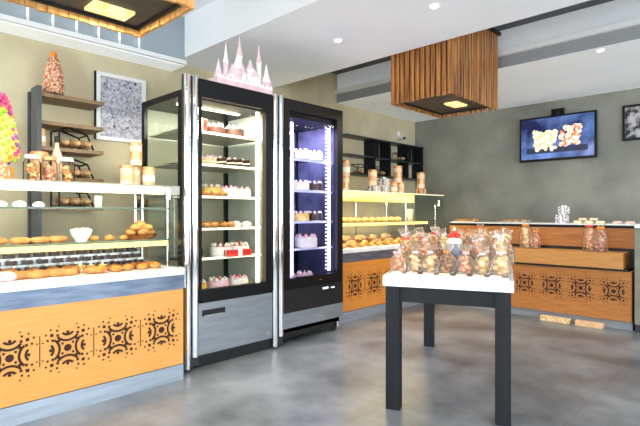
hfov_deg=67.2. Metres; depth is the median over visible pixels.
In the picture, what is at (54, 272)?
croissant
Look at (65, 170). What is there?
jar
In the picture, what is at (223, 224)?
croissant
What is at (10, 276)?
bun
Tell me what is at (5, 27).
trim
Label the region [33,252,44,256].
chocolate square
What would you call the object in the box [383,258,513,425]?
display table
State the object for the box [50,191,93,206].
rack
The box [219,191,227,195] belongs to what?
tart
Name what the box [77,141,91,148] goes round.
bread loaf
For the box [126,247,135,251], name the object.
chocolate square
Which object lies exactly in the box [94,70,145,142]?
framed picture
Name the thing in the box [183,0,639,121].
ceiling
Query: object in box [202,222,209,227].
croissant
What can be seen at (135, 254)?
chocolate square
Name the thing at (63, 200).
bread loaf
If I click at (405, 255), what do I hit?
bag
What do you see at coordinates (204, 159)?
cake slice
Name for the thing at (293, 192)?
shelf
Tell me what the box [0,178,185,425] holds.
display counter
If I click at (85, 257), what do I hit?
chocolate square
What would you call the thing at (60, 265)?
chocolate square
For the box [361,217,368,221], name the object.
bread roll
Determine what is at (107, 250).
chocolate square
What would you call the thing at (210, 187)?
round cake
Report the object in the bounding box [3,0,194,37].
ceiling lamp
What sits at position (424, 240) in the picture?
bag
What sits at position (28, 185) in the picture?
light
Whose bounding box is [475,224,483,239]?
bag
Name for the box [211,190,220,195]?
tart
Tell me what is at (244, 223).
cream puff
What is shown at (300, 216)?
round cake
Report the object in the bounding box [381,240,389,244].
croissant
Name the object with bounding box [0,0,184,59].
trim
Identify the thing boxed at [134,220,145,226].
bread roll
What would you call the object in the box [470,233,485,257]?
bag
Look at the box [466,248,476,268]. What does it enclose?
bag
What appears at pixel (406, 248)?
bag
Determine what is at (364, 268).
display counter
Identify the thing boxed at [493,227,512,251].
bag
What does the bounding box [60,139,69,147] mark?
bread loaf
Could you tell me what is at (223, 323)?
fridge
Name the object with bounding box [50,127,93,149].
rack
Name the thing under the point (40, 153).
jar
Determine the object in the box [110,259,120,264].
chocolate square
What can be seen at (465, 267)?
bag
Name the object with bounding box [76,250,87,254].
chocolate square
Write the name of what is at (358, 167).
rack
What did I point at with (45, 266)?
chocolate square
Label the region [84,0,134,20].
diffuser
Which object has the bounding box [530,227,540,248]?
bag
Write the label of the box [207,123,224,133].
round cake
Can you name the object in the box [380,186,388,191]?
gift box
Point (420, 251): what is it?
bag
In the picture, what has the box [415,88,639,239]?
wall
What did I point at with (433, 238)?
bag
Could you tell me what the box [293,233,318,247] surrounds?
round cake
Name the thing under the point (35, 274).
croissant
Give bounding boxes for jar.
[23,154,40,179]
[29,151,48,179]
[41,156,57,180]
[59,157,74,180]
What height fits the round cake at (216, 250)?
0.112 m
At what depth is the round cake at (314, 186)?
4.76 m
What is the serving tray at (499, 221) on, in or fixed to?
on the counter at (559, 278)
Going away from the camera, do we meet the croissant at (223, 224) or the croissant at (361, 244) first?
the croissant at (223, 224)
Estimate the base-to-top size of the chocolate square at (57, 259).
0.040 m
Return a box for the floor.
[15,303,639,425]
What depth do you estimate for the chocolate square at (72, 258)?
3.35 m
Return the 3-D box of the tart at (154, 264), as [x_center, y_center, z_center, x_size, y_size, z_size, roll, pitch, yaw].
[-1.197,0.373,3.481,0.100,0.048,0.101,0,0,42]
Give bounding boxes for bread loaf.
[55,197,69,204]
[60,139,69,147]
[67,140,80,147]
[67,197,80,204]
[70,169,80,176]
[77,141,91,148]
[77,169,91,177]
[78,197,91,204]
[343,235,350,240]
[344,240,356,246]
[353,235,365,239]
[368,234,376,239]
[369,238,381,242]
[380,233,389,238]
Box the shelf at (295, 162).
[293,160,321,165]
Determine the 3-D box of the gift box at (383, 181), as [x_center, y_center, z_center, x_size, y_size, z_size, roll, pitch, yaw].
[0.831,-0.410,6.259,0.097,0.118,0.128,0,0,44]
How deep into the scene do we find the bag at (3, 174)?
2.87 m
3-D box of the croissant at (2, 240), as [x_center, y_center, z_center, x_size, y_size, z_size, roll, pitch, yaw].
[-1.958,0.173,2.930,0.065,0.043,0.117,0,0,30]
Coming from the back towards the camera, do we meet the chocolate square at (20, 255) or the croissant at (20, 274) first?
the chocolate square at (20, 255)
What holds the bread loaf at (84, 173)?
in the rack at (85, 164)
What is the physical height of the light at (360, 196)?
0.105 m
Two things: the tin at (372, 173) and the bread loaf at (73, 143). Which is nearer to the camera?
the bread loaf at (73, 143)
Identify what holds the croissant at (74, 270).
on the display counter at (68, 342)
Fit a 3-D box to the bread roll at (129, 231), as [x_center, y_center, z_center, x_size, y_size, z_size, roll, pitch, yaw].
[-1.395,0.139,3.563,0.086,0.046,0.086,0,0,44]
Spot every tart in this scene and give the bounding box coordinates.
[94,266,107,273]
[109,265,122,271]
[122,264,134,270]
[135,263,148,269]
[147,261,160,267]
[202,190,210,195]
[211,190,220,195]
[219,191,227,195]
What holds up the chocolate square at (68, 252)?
on the display riser
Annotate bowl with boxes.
[70,228,92,241]
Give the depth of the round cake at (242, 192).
4.20 m
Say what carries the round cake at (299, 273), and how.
on the fridge at (302, 304)
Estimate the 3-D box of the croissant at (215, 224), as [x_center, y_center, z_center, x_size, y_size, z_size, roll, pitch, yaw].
[-0.871,0.096,3.946,0.083,0.054,0.149,0,0,-15]
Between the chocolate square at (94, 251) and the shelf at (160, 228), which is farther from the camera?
the shelf at (160, 228)
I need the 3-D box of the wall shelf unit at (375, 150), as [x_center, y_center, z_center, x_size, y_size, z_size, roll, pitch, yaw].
[0.972,-0.815,7.368,0.199,0.550,1.950,0,0,44]
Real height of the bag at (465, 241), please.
0.135 m
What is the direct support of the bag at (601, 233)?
on the counter at (559, 278)
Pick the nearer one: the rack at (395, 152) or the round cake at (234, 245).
the round cake at (234, 245)
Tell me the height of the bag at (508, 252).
0.200 m
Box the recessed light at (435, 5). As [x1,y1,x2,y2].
[428,3,439,8]
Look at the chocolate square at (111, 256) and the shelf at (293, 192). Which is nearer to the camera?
the chocolate square at (111, 256)
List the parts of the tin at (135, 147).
lid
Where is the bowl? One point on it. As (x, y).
(83, 234)
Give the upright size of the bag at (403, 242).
0.164 m
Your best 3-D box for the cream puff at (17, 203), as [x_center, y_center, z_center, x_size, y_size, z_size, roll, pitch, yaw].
[-1.845,-0.055,2.960,0.073,0.039,0.072,0,0,-40]
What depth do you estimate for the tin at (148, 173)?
3.60 m
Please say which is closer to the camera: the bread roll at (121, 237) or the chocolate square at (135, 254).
the bread roll at (121, 237)
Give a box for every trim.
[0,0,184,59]
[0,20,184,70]
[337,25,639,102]
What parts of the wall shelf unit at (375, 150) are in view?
panel, panel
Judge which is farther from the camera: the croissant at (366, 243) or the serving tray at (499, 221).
the serving tray at (499, 221)
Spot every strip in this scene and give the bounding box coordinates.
[540,315,570,323]
[575,319,603,328]
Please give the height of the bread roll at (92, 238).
0.035 m
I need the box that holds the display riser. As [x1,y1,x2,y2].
[0,251,143,270]
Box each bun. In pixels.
[0,272,5,282]
[2,271,16,281]
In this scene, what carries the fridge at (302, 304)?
on the floor
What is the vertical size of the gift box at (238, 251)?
0.069 m
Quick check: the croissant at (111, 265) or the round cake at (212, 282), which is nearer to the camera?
the croissant at (111, 265)
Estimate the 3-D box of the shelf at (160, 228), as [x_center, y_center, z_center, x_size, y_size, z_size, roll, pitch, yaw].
[-0.993,0.128,4.198,0.520,0.008,0.790,0,0,44]
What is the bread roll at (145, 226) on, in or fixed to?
on the bread roll
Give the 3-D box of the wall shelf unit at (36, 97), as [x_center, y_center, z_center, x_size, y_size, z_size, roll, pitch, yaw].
[-2.143,-0.350,4.057,0.319,1.300,0.520,0,0,44]
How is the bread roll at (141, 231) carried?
in the basket
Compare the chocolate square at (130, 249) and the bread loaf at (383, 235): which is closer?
the chocolate square at (130, 249)
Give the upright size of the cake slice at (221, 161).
0.082 m
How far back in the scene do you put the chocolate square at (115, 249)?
3.65 m
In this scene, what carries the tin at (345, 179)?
on the display counter at (364, 268)
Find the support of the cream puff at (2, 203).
on the display counter at (68, 342)
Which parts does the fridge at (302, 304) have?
chrome post, chrome post, panel, steel panel, door, black panel, glass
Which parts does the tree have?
pot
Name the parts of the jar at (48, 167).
lid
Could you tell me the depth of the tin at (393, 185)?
6.38 m
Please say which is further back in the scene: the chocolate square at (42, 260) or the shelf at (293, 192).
the shelf at (293, 192)
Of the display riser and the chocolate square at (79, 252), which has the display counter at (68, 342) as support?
the display riser
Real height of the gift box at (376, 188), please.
0.118 m
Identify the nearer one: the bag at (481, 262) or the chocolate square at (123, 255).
the bag at (481, 262)
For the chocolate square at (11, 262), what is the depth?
3.08 m
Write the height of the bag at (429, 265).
0.174 m
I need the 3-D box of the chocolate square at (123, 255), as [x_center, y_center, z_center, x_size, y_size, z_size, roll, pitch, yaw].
[-1.477,0.317,3.624,0.056,0.041,0.061,0,0,42]
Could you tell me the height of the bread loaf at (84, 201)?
0.071 m
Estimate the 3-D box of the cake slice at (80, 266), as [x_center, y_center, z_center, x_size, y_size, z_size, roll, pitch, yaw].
[-1.590,0.363,3.199,0.062,0.067,0.096,0,0,-27]
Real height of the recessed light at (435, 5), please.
0.008 m
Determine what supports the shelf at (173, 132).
attached to the fridge at (223, 323)
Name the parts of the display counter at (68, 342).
cutout panel, cutout panel, canopy glass, kick plate, cutout panel, glass, cutout panel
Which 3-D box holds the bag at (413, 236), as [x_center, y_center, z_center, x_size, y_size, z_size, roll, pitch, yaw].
[0.669,0.189,3.402,0.084,0.147,0.112,0,0,41]
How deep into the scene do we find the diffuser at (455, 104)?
4.88 m
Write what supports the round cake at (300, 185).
on the fridge at (302, 304)
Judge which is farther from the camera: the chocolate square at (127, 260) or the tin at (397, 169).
the tin at (397, 169)
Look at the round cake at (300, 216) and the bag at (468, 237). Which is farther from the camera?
the round cake at (300, 216)
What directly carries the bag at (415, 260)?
on the serving tray at (420, 274)
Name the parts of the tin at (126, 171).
lid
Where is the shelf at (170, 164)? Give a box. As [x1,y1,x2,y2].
[150,162,177,166]
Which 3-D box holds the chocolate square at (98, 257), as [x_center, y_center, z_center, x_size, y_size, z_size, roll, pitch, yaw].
[-1.605,0.317,3.494,0.055,0.040,0.060,0,0,42]
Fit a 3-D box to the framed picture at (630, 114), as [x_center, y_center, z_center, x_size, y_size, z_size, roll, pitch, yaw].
[4.039,-1.120,5.809,0.680,0.440,0.028,0,0,44]
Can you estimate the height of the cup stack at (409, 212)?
0.159 m
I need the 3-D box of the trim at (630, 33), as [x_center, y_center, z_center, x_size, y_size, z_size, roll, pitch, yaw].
[3.122,-1.601,3.967,8.020,0.118,0.015,0,0,44]
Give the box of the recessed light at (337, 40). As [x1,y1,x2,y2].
[333,38,342,42]
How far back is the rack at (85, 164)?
4.10 m
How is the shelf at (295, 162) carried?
attached to the fridge at (302, 304)
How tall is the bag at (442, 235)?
0.164 m
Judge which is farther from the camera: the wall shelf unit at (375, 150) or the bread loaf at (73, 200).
the wall shelf unit at (375, 150)
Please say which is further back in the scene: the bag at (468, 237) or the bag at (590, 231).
the bag at (590, 231)
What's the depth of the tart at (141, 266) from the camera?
3.38 m
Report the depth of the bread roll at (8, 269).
2.92 m
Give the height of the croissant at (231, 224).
0.054 m
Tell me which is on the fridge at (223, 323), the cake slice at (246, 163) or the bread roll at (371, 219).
the cake slice at (246, 163)
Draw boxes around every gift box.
[202,118,206,130]
[224,248,251,256]
[368,185,379,191]
[378,177,389,185]
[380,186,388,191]
[416,188,425,193]
[555,214,568,222]
[558,205,569,213]
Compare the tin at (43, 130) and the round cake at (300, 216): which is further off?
the round cake at (300, 216)
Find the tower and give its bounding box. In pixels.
[42,51,65,95]
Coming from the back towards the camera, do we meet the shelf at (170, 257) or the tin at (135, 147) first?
the shelf at (170, 257)
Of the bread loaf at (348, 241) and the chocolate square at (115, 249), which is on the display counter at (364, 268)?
the bread loaf at (348, 241)
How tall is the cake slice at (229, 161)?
0.076 m
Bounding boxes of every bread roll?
[0,268,17,271]
[26,268,39,270]
[89,236,98,240]
[104,235,114,239]
[119,235,127,239]
[125,229,136,234]
[130,224,141,229]
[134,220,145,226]
[138,229,149,234]
[142,224,152,229]
[347,218,354,221]
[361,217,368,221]
[368,217,375,221]
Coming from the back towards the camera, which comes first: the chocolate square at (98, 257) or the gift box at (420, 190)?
the gift box at (420, 190)
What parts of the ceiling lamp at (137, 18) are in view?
panel, slat panel, slat panel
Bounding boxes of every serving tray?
[386,269,442,277]
[447,271,508,280]
[499,221,528,222]
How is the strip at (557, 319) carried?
on the floor
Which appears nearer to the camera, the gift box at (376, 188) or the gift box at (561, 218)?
the gift box at (561, 218)
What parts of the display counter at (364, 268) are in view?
cutout panel, cutout panel, kick plate, canopy glass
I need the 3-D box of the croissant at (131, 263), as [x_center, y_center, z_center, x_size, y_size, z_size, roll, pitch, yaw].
[-1.342,0.376,3.459,0.072,0.047,0.129,0,0,39]
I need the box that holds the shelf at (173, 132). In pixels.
[150,129,177,135]
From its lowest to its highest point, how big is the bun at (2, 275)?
0.059 m
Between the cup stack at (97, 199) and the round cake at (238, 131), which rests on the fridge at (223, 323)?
the round cake at (238, 131)
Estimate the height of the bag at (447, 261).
0.178 m
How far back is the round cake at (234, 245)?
4.13 m
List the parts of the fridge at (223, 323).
chrome post, chrome post, cabinet frame, steel panel, door, glass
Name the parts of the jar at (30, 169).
lid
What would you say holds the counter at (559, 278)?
on the floor
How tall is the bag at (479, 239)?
0.135 m
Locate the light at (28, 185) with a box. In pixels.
[0,180,163,193]
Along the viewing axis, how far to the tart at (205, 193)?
3.87 m
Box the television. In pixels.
[520,108,596,162]
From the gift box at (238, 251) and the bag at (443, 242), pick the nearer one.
the bag at (443, 242)
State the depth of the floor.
3.39 m
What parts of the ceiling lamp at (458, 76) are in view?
slat panel, slat panel, panel, slat panel, slat panel, frame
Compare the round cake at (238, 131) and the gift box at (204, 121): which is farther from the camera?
the round cake at (238, 131)
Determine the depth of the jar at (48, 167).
3.12 m
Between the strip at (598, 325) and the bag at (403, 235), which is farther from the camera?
the strip at (598, 325)
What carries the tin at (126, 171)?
on the display counter at (68, 342)
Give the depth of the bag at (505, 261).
2.94 m
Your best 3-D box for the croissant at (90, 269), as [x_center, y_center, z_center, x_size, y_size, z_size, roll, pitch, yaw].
[-1.510,0.373,3.178,0.082,0.053,0.147,0,0,-21]
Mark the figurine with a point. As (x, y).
(454, 238)
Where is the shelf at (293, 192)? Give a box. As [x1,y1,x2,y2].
[293,192,315,193]
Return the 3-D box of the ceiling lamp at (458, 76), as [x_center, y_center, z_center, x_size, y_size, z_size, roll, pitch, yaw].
[1.273,-1.503,4.881,0.710,0.874,1.010,0,0,44]
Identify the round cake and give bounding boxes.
[202,184,220,195]
[202,279,206,288]
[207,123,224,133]
[207,276,228,287]
[208,242,230,256]
[221,185,239,196]
[225,125,243,135]
[228,274,247,285]
[230,241,248,248]
[237,186,250,196]
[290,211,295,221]
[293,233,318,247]
[294,148,310,159]
[294,179,310,190]
[294,211,308,220]
[296,270,312,276]
[308,180,323,190]
[308,211,323,220]
[309,150,323,161]
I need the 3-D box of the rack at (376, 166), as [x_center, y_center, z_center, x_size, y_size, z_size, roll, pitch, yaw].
[0.915,-0.630,7.282,0.173,0.144,0.227,0,0,44]
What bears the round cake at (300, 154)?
on the fridge at (302, 304)
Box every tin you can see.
[42,128,45,145]
[119,164,133,183]
[129,142,141,165]
[133,166,140,184]
[142,166,154,184]
[343,160,349,176]
[343,177,348,189]
[368,169,376,184]
[390,182,397,192]
[393,166,401,182]
[397,182,404,192]
[417,172,424,188]
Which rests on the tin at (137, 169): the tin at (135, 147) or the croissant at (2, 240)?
the tin at (135, 147)
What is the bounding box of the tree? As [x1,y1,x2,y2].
[0,92,20,178]
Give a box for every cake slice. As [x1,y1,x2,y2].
[75,262,84,273]
[202,156,207,162]
[207,155,215,163]
[216,156,225,164]
[226,157,233,165]
[234,157,242,165]
[242,158,249,166]
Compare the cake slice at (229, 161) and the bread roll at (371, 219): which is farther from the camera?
the bread roll at (371, 219)
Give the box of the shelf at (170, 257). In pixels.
[153,253,209,260]
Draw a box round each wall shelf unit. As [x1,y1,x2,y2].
[28,85,103,246]
[343,133,423,180]
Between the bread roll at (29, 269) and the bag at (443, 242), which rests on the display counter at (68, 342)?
the bread roll at (29, 269)
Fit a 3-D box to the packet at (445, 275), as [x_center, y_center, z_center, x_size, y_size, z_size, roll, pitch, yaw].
[0.735,0.368,2.846,0.081,0.024,0.042,0,0,21]
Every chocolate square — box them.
[3,253,14,258]
[5,259,17,265]
[18,253,30,257]
[21,258,32,264]
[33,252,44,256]
[37,257,47,263]
[40,264,52,269]
[48,251,59,255]
[52,256,63,262]
[55,263,65,267]
[63,250,73,254]
[66,256,77,261]
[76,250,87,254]
[79,255,90,260]
[89,249,99,253]
[93,254,103,259]
[102,248,111,252]
[106,253,116,258]
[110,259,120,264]
[114,248,123,251]
[118,252,128,257]
[122,258,132,263]
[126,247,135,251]
[130,252,140,256]
[134,258,144,262]
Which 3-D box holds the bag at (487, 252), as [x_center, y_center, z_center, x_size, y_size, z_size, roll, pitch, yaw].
[1.018,0.281,2.991,0.107,0.171,0.108,0,0,-4]
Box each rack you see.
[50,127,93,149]
[50,156,93,178]
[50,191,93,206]
[351,163,367,173]
[376,166,388,175]
[392,152,408,161]
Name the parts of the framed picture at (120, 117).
frame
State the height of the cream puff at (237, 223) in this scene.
0.054 m
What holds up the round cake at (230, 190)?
on the fridge at (223, 323)
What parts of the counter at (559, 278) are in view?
cutout panel, cutout panel, cutout panel, cutout panel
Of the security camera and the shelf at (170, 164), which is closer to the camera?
the shelf at (170, 164)
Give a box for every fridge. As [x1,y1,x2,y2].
[142,73,271,369]
[269,94,342,346]
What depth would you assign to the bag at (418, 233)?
3.65 m
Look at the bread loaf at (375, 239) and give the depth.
6.06 m
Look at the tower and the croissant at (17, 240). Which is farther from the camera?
the tower
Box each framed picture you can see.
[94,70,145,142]
[622,104,639,140]
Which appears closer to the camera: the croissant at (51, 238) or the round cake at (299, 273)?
the croissant at (51, 238)
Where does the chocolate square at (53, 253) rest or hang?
on the display riser
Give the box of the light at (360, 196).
[343,191,413,202]
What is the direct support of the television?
attached to the wall at (472, 160)
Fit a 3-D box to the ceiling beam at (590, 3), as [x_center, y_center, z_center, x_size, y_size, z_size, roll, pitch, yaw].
[2.724,-2.050,3.555,8.020,0.220,1.160,0,0,44]
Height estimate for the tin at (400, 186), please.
0.164 m
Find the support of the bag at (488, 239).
on the bag
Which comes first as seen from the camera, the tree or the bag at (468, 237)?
the tree
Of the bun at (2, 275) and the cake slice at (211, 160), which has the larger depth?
the cake slice at (211, 160)
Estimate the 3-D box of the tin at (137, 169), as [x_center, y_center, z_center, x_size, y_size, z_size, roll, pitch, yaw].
[-1.400,-0.273,3.632,0.096,0.156,0.096,0,0,44]
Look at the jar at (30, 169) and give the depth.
3.04 m
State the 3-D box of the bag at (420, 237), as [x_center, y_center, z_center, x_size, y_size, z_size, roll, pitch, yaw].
[0.693,0.189,3.217,0.123,0.156,0.087,0,0,3]
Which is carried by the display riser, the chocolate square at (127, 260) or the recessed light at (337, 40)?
the chocolate square at (127, 260)
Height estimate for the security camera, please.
0.164 m
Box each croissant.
[0,238,6,244]
[9,237,30,243]
[14,271,27,279]
[27,269,49,278]
[30,237,48,242]
[47,268,65,276]
[48,236,67,241]
[66,266,78,274]
[83,265,95,273]
[105,264,120,269]
[124,262,140,268]
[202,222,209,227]
[210,221,218,227]
[218,221,226,227]
[227,221,234,227]
[348,243,355,247]
[356,242,364,246]
[365,242,373,245]
[374,240,381,245]
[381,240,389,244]
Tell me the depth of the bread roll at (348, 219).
5.66 m
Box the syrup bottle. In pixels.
[52,136,61,180]
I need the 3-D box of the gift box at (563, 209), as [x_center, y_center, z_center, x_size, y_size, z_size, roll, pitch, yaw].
[2.905,-0.040,5.744,0.110,0.101,0.083,0,0,44]
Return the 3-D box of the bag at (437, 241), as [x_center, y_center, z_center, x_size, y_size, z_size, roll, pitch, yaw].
[0.877,0.186,3.630,0.097,0.169,0.126,0,0,16]
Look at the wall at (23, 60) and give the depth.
4.62 m
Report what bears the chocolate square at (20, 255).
on the display riser
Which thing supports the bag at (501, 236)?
on the bag
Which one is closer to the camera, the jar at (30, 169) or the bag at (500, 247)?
the bag at (500, 247)
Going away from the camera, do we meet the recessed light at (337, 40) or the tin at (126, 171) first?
the tin at (126, 171)
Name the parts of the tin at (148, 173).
lid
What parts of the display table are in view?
leg, leg, leg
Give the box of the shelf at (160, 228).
[153,226,241,229]
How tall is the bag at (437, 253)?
0.169 m
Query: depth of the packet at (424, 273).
2.86 m
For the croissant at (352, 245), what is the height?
0.057 m
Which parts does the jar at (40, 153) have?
lid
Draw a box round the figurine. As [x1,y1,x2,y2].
[446,227,462,271]
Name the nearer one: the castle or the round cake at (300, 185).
the castle
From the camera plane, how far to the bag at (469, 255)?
3.00 m
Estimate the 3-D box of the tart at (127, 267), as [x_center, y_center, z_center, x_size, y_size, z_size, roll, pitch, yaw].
[-1.335,0.375,3.344,0.092,0.043,0.091,0,0,-38]
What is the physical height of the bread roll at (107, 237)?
0.038 m
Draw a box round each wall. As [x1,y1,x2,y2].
[0,32,414,281]
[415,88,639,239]
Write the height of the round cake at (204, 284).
0.107 m
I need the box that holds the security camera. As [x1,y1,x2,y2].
[397,131,405,139]
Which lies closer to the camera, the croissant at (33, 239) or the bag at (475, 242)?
the bag at (475, 242)
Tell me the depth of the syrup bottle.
3.27 m
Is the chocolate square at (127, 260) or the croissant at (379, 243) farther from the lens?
the croissant at (379, 243)
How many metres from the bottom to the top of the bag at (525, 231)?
0.336 m
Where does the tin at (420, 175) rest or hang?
on the gift box at (420, 190)
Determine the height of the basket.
0.035 m
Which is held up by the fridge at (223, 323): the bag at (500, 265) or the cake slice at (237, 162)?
the cake slice at (237, 162)
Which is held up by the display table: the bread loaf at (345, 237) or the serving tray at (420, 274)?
the serving tray at (420, 274)
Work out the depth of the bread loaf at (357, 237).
5.84 m
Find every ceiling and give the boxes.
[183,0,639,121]
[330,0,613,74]
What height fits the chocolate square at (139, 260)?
0.041 m
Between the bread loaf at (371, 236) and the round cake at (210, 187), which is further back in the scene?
the bread loaf at (371, 236)
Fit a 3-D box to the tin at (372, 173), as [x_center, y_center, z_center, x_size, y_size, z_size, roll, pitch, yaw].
[0.665,-0.449,6.087,0.120,0.195,0.120,0,0,44]
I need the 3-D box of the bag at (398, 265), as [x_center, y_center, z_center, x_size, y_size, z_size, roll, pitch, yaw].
[0.494,0.286,3.036,0.102,0.163,0.103,0,0,40]
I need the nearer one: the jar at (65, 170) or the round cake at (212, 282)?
the jar at (65, 170)
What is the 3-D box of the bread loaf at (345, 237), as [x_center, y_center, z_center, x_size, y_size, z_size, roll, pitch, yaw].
[0.294,0.298,5.692,0.088,0.074,0.230,0,0,31]
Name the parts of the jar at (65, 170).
lid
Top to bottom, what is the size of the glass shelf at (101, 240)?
0.008 m
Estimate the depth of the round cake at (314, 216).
4.76 m
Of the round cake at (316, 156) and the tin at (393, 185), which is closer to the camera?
the round cake at (316, 156)
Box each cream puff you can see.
[0,201,6,206]
[13,201,25,206]
[33,202,43,206]
[233,221,240,226]
[241,221,250,226]
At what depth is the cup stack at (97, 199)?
3.29 m
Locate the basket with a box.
[121,233,156,238]
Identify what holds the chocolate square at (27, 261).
on the display riser
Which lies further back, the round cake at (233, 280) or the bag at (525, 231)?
the bag at (525, 231)
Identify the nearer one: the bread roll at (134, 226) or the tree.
the tree
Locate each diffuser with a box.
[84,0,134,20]
[444,101,466,107]
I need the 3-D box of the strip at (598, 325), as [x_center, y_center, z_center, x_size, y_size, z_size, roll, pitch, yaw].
[2.849,1.175,5.096,0.260,0.050,0.090,0,0,44]
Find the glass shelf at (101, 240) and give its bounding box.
[0,237,164,245]
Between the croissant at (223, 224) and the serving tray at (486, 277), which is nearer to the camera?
the serving tray at (486, 277)
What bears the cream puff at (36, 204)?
on the display counter at (68, 342)
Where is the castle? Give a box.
[208,37,271,93]
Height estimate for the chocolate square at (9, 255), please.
0.039 m
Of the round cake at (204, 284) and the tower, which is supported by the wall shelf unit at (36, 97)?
the tower
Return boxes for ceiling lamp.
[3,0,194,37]
[391,27,500,117]
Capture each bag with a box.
[0,151,10,178]
[390,245,405,271]
[395,243,410,268]
[398,226,417,249]
[400,231,413,254]
[403,242,413,266]
[406,245,421,271]
[408,229,419,249]
[410,244,425,268]
[415,227,424,245]
[415,230,433,250]
[418,233,431,255]
[422,244,439,272]
[427,226,439,248]
[431,227,440,246]
[431,243,443,266]
[437,228,447,247]
[438,232,446,251]
[439,244,456,273]
[456,245,474,274]
[459,231,469,250]
[463,244,473,271]
[465,230,476,248]
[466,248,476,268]
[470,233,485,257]
[473,245,491,274]
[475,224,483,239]
[475,233,486,250]
[475,244,492,272]
[477,230,487,249]
[478,228,489,242]
[491,231,507,257]
[491,244,510,275]
[491,252,509,273]
[492,230,506,252]
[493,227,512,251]
[507,236,514,264]
[519,220,532,247]
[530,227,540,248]
[582,220,596,250]
[593,222,607,251]
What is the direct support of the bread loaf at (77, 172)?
in the rack at (85, 164)
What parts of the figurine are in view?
glass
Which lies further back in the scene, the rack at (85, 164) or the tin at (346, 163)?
the tin at (346, 163)
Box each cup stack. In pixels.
[94,196,101,206]
[406,209,412,220]
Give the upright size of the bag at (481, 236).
0.142 m
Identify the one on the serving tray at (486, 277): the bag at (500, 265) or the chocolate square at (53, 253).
the bag at (500, 265)

